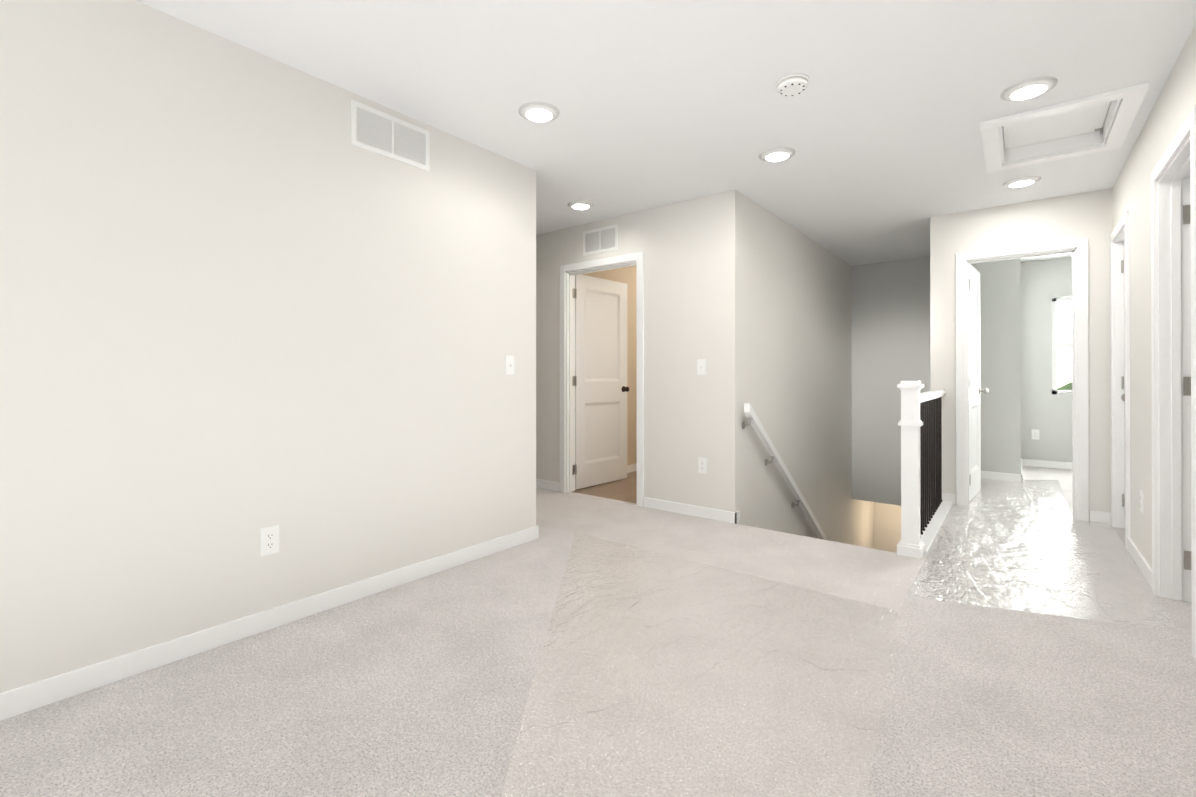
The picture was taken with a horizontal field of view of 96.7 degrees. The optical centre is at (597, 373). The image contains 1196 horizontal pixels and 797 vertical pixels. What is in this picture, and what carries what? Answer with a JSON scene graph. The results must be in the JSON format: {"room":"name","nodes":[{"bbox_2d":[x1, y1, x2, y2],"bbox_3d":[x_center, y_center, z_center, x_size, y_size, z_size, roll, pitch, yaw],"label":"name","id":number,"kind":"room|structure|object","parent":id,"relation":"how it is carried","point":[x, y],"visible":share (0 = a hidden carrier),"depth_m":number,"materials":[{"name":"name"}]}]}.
{"room":"upstairs landing","nodes":[
{"label":"upstairs landing","id":0,"kind":"room"},
{"bbox_2d":[0,0,535,692],"bbox_3d":[-2.107,-0.137,1.478,0.120,2.440,5.320,0,0,38],"label":"wall","id":1,"kind":"structure","parent":0,"point":[246,294],"depth_m":2.13,"materials":[{"name":"white paint"}]},
{"bbox_2d":[260,525,278,556],"bbox_3d":[-1.399,0.711,2.268,0.008,0.118,0.072,0,0,38],"label":"outlet","id":2,"kind":"object","parent":1,"relation":"attached to","point":[269,540],"visible":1,"depth_m":2.26,"materials":[{"name":"white plastic"}]},
{"bbox_2d":[0,525,538,720],"bbox_3d":[-2.014,1.042,1.486,0.013,0.082,5.213,0,0,38],"label":"baseboard","id":3,"kind":"structure","parent":1,"relation":"attached to","point":[50,691],"depth_m":2.12,"materials":[{"name":"white wood"}]},
{"bbox_2d":[351,99,429,170],"bbox_3d":[-1.049,-1.208,2.716,0.010,0.215,0.430,0,0,38],"label":"air vent","id":4,"kind":"object","parent":1,"relation":"in","point":[382,133],"visible":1,"depth_m":2.70,"materials":[{"name":"white plastic"}]},
{"bbox_2d":[505,355,513,373],"bbox_3d":[-0.549,-0.056,3.337,0.019,0.118,0.072,0,0,38],"label":"light switch","id":5,"kind":"object","parent":1,"relation":"attached to","point":[509,364],"visible":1,"depth_m":3.34,"materials":[{"name":"white plastic"}]},
{"bbox_2d":[0,466,1195,796],"bbox_3d":[1.125,1.187,2.597,7.940,0.200,11.090,0,0,38],"label":"floor","id":6,"kind":"structure","parent":0,"point":[418,688],"depth_m":1.80,"materials":[{"name":"beige carpet"}]},
{"bbox_2d":[502,533,898,796],"bbox_3d":[-0.107,1.081,1.914,2.214,0.001,2.650,0,0,38],"label":"rug","id":7,"kind":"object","parent":6,"relation":"on","point":[631,561],"depth_m":2.01,"materials":[{"name":"beige carpet"}]},
{"bbox_2d":[897,381,951,558],"bbox_3d":[2.377,0.567,3.833,0.157,1.046,1.716,0,0,38],"label":"railing","id":8,"kind":"object","parent":6,"relation":"on","point":[925,508],"visible":1,"depth_m":3.20,"materials":[{"name":"white wood"}]},
{"bbox_2d":[969,479,1072,518],"bbox_3d":[3.891,1.088,4.920,0.640,0.001,1.875,0,0,38],"label":"film","id":9,"kind":"object","parent":6,"relation":"on","point":[1001,489],"visible":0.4,"depth_m":4.68,"materials":[{"name":"clear plastic"}]},
{"bbox_2d":[907,504,1176,630],"bbox_3d":[2.611,1.084,3.223,0.955,0.001,2.375,0,0,38],"label":"film","id":10,"kind":"object","parent":6,"relation":"on","point":[973,515],"visible":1,"depth_m":3.02,"materials":[{"name":"clear plastic"}]},
{"bbox_2d":[581,266,636,464],"bbox_3d":[0.608,-0.123,6.349,0.120,2.440,3.150,0,0,38],"label":"wall","id":11,"kind":"structure","parent":0,"point":[627,275],"depth_m":5.94,"materials":[{"name":"beige paint"}]},
{"bbox_2d":[627,463,636,472],"bbox_3d":[0.628,1.056,6.263,0.013,0.082,3.015,0,0,38],"label":"baseboard","id":12,"kind":"structure","parent":11,"relation":"attached to","point":[630,468],"depth_m":5.94,"materials":[{"name":"white wood"}]},
{"bbox_2d":[536,193,719,509],"bbox_3d":[-0.170,-0.127,4.880,2.840,2.440,0.120,0,0,38],"label":"wall","id":13,"kind":"structure","parent":0,"point":[678,244],"depth_m":4.23,"materials":[{"name":"white paint"}]},
{"bbox_2d":[536,479,559,491],"bbox_3d":[-0.840,1.053,5.322,1.238,0.082,0.013,0,0,38],"label":"baseboard","id":14,"kind":"structure","parent":13,"relation":"attached to","point":[544,484],"depth_m":5.02,"materials":[{"name":"white wood"}]},
{"bbox_2d":[583,224,617,255],"bbox_3d":[0.018,-1.169,4.653,0.380,0.215,0.010,0,0,38],"label":"air vent","id":15,"kind":"object","parent":13,"relation":"in","point":[601,240],"visible":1,"depth_m":4.65,"materials":[{"name":"white plastic"}]},
{"bbox_2d":[560,252,643,506],"bbox_3d":[0.049,0.044,4.697,0.924,2.097,0.137,0,0,38],"label":"trim","id":16,"kind":"structure","parent":13,"relation":"attached to","point":[568,272],"depth_m":4.89,"materials":[{"name":"white wood"}]},
{"bbox_2d":[575,274,628,489],"bbox_3d":[0.052,0.071,5.268,0.174,2.030,0.777,0,0,38],"label":"bathroom door","id":17,"kind":"structure","parent":13,"relation":"in","point":[601,389],"depth_m":5.25,"materials":[{"name":"white wood"}]},
{"bbox_2d":[572,205,1191,569],"bbox_3d":[1.828,0.069,4.413,3.918,1.740,1.724,0,0,38],"label":"hinge leaves","id":18,"kind":"object","parent":17,"relation":"attached to","point":[1187,392],"visible":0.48,"depth_m":2.54,"materials":[{"name":"grey metal"}]},
{"bbox_2d":[644,497,739,523],"bbox_3d":[0.695,1.050,4.114,0.801,0.082,0.023,0,0,38],"label":"baseboard","id":19,"kind":"structure","parent":13,"relation":"attached to","point":[674,507],"depth_m":4.07,"materials":[{"name":"white wood"}]},
{"bbox_2d":[697,359,705,374],"bbox_3d":[0.783,-0.054,4.038,0.072,0.118,0.019,0,0,38],"label":"light switch","id":20,"kind":"object","parent":13,"relation":"attached to","point":[701,366],"visible":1,"depth_m":4.04,"materials":[{"name":"white plastic"}]},
{"bbox_2d":[698,457,706,473],"bbox_3d":[0.794,0.696,4.034,0.072,0.118,0.008,0,0,38],"label":"outlet","id":21,"kind":"object","parent":13,"relation":"attached to","point":[702,465],"visible":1,"depth_m":4.03,"materials":[{"name":"white plastic"}]},
{"bbox_2d":[136,0,1195,265],"bbox_3d":[1.203,-1.423,2.702,7.940,0.140,11.340,0,0,38],"label":"ceiling","id":22,"kind":"structure","parent":0,"point":[874,124],"depth_m":2.48,"materials":[{"name":"white paint"}]},
{"bbox_2d":[518,102,559,122],"bbox_3d":[-0.304,-1.343,2.746,0.212,0.020,0.212,0,0,38],"label":"recessed light","id":23,"kind":"object","parent":22,"relation":"in","point":[540,112],"visible":1,"depth_m":2.71,"materials":[{"name":"white plastic"}]},
{"bbox_2d":[568,200,593,209],"bbox_3d":[-0.137,-1.339,4.233,0.212,0.020,0.212,0,0,38],"label":"recessed light","id":24,"kind":"object","parent":22,"relation":"in","point":[580,204],"visible":1,"depth_m":4.19,"materials":[{"name":"white plastic"}]},
{"bbox_2d":[759,147,795,161],"bbox_3d":[1.101,-1.342,3.267,0.212,0.020,0.212,0,0,38],"label":"recessed light","id":25,"kind":"object","parent":22,"relation":"in","point":[775,154],"visible":1,"depth_m":3.23,"materials":[{"name":"white plastic"}]},
{"bbox_2d":[776,73,809,95],"bbox_3d":[0.903,-1.334,2.468,0.148,0.040,0.148,0,0,38],"label":"smoke detector","id":26,"kind":"object","parent":22,"relation":"attached to","point":[793,84],"visible":1,"depth_m":2.43,"materials":[{"name":"white plastic"}]},
{"bbox_2d":[1002,176,1040,187],"bbox_3d":[2.969,-1.340,3.728,0.212,0.020,0.212,0,0,38],"label":"recessed light","id":27,"kind":"object","parent":22,"relation":"in","point":[1020,181],"visible":1,"depth_m":3.69,"materials":[{"name":"white plastic"}]},
{"bbox_2d":[1000,76,1057,100],"bbox_3d":[2.043,-1.344,2.523,0.212,0.020,0.212,0,0,38],"label":"recessed light","id":28,"kind":"object","parent":22,"relation":"in","point":[1028,88],"visible":1,"depth_m":2.49,"materials":[{"name":"white plastic"}]},
{"bbox_2d":[980,82,1149,172],"bbox_3d":[2.568,-1.395,2.994,0.640,0.125,0.850,0,0,38],"label":"attic hatch","id":29,"kind":"object","parent":22,"relation":"attached to","point":[1076,124],"visible":0.77,"depth_m":3.06,"materials":[{"name":"white"}]},
{"bbox_2d":[720,189,873,548],"bbox_3d":[2.463,1.476,5.821,0.120,5.640,4.870,0,0,38],"label":"wall","id":30,"kind":"structure","parent":0,"point":[785,330],"depth_m":4.70,"materials":[{"name":"white paint"}]},
{"bbox_2d":[742,403,828,540],"bbox_3d":[2.079,1.430,5.172,0.082,2.421,3.225,0,0,38],"label":"stair handrail","id":31,"kind":"object","parent":30,"relation":"attached to","point":[756,424],"visible":0.65,"depth_m":4.42,"materials":[{"name":"white painted wood"},{"name":"satin nickel brackets"}]},
{"bbox_2d":[874,502,900,552],"bbox_3d":[4.387,2.925,7.324,1.030,2.750,0.120,0,0,38],"label":"wall","id":32,"kind":"structure","parent":0,"point":[887,527],"depth_m":7.49,"materials":[{"name":"white paint"}]},
{"bbox_2d":[851,256,930,505],"bbox_3d":[3.581,0.102,6.312,1.030,2.890,0.120,0,0,38],"label":"wall","id":33,"kind":"structure","parent":0,"point":[890,325],"depth_m":6.36,"materials":[{"name":"grey paint"}]},
{"bbox_2d":[971,259,1020,473],"bbox_3d":[4.479,-0.123,6.030,0.490,2.440,1.310,0,0,38],"label":"wall","id":34,"kind":"structure","parent":0,"point":[1000,331],"depth_m":5.46,"materials":[{"name":"grey paint"}]},
{"bbox_2d":[981,471,1022,481],"bbox_3d":[4.065,1.054,5.510,0.480,0.082,0.013,0,0,38],"label":"baseboard","id":35,"kind":"structure","parent":34,"relation":"attached to","point":[984,474],"depth_m":5.44,"materials":[{"name":"white wood"}]},
{"bbox_2d":[930,188,1112,520],"bbox_3d":[3.331,-0.129,4.254,1.130,2.440,0.120,0,0,38],"label":"wall","id":36,"kind":"structure","parent":0,"point":[1089,215],"depth_m":4.12,"materials":[{"name":"white paint"}]},
{"bbox_2d":[969,264,988,501],"bbox_3d":[3.356,0.070,4.728,0.173,2.030,0.668,0,0,38],"label":"bedroom door","id":37,"kind":"structure","parent":36,"relation":"in","point":[975,390],"depth_m":4.78,"materials":[{"name":"white wood"}]},
{"bbox_2d":[956,238,1088,520],"bbox_3d":[3.351,0.043,4.238,0.814,2.097,0.152,0,0,38],"label":"trim","id":38,"kind":"structure","parent":36,"relation":"attached to","point":[1077,249],"depth_m":4.02,"materials":[{"name":"white wood"}]},
{"bbox_2d":[1020,257,1071,461],"bbox_3d":[6.139,-0.125,5.630,3.590,2.440,0.120,0,0,38],"label":"wall","id":39,"kind":"structure","parent":0,"point":[1046,412],"depth_m":6.27,"materials":[{"name":"grey paint"}]},
{"bbox_2d":[1032,429,1038,439],"bbox_3d":[5.185,0.717,6.299,0.072,0.118,0.008,0,0,38],"label":"outlet","id":40,"kind":"object","parent":39,"relation":"attached to","point":[1035,433],"visible":1,"depth_m":6.30,"materials":[{"name":"white plastic"}]},
{"bbox_2d":[1024,459,1071,469],"bbox_3d":[6.289,1.054,5.422,3.100,0.082,0.013,0,0,38],"label":"baseboard","id":41,"kind":"structure","parent":39,"relation":"attached to","point":[1027,462],"depth_m":6.22,"materials":[{"name":"white wood"}]},
{"bbox_2d":[1052,297,1071,394],"bbox_3d":[5.790,-0.319,5.891,1.160,1.150,0.093,0,0,38],"label":"bedroom window","id":42,"kind":"structure","parent":39,"relation":"in","point":[1055,345],"depth_m":6.23,"materials":[{"name":"white glass"}]},
{"bbox_2d":[1113,24,1195,567],"bbox_3d":[1.295,-0.139,0.670,0.120,2.440,8.270,0,0,38],"label":"wall","id":43,"kind":"structure","parent":0,"point":[1174,105],"depth_m":2.90,"materials":[{"name":"white paint"}]},
{"bbox_2d":[1110,210,1130,549],"bbox_3d":[3.539,0.041,3.522,0.137,2.097,0.724,0,0,38],"label":"trim","id":44,"kind":"structure","parent":43,"relation":"attached to","point":[1120,235],"depth_m":3.76,"materials":[{"name":"white wood"}]},
{"bbox_2d":[1121,241,1124,527],"bbox_3d":[3.550,0.066,3.519,0.174,2.030,0.580,0,0,38],"label":"closet door","id":45,"kind":"structure","parent":43,"relation":"in","point":[1123,377],"depth_m":3.73,"materials":[{"name":"white wood"}]},
{"bbox_2d":[1128,538,1151,588],"bbox_3d":[3.025,1.047,2.963,0.013,0.082,0.776,0,0,38],"label":"baseboard","id":46,"kind":"structure","parent":43,"relation":"attached to","point":[1140,561],"depth_m":2.93,"materials":[{"name":"white wood"}]},
{"bbox_2d":[1140,490,1143,512],"bbox_3d":[3.021,0.708,2.955,0.008,0.118,0.072,0,0,38],"label":"outlet","id":47,"kind":"object","parent":43,"relation":"attached to","point":[1141,501],"visible":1,"depth_m":2.94,"materials":[{"name":"white plastic"}]},
{"bbox_2d":[1151,106,1195,659],"bbox_3d":[2.569,0.037,2.294,0.137,2.097,0.834,0,0,38],"label":"trim","id":48,"kind":"structure","parent":43,"relation":"attached to","point":[1173,270],"depth_m":2.55,"materials":[{"name":"white wood"}]},
{"label":"outside","id":49,"kind":"structure","parent":0,"visible":0},
{"bbox_2d":[1057,382,1071,389],"bbox_3d":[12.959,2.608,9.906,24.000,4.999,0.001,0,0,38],"label":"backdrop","id":50,"kind":"structure","parent":49,"point":[1068,386],"depth_m":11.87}
]}

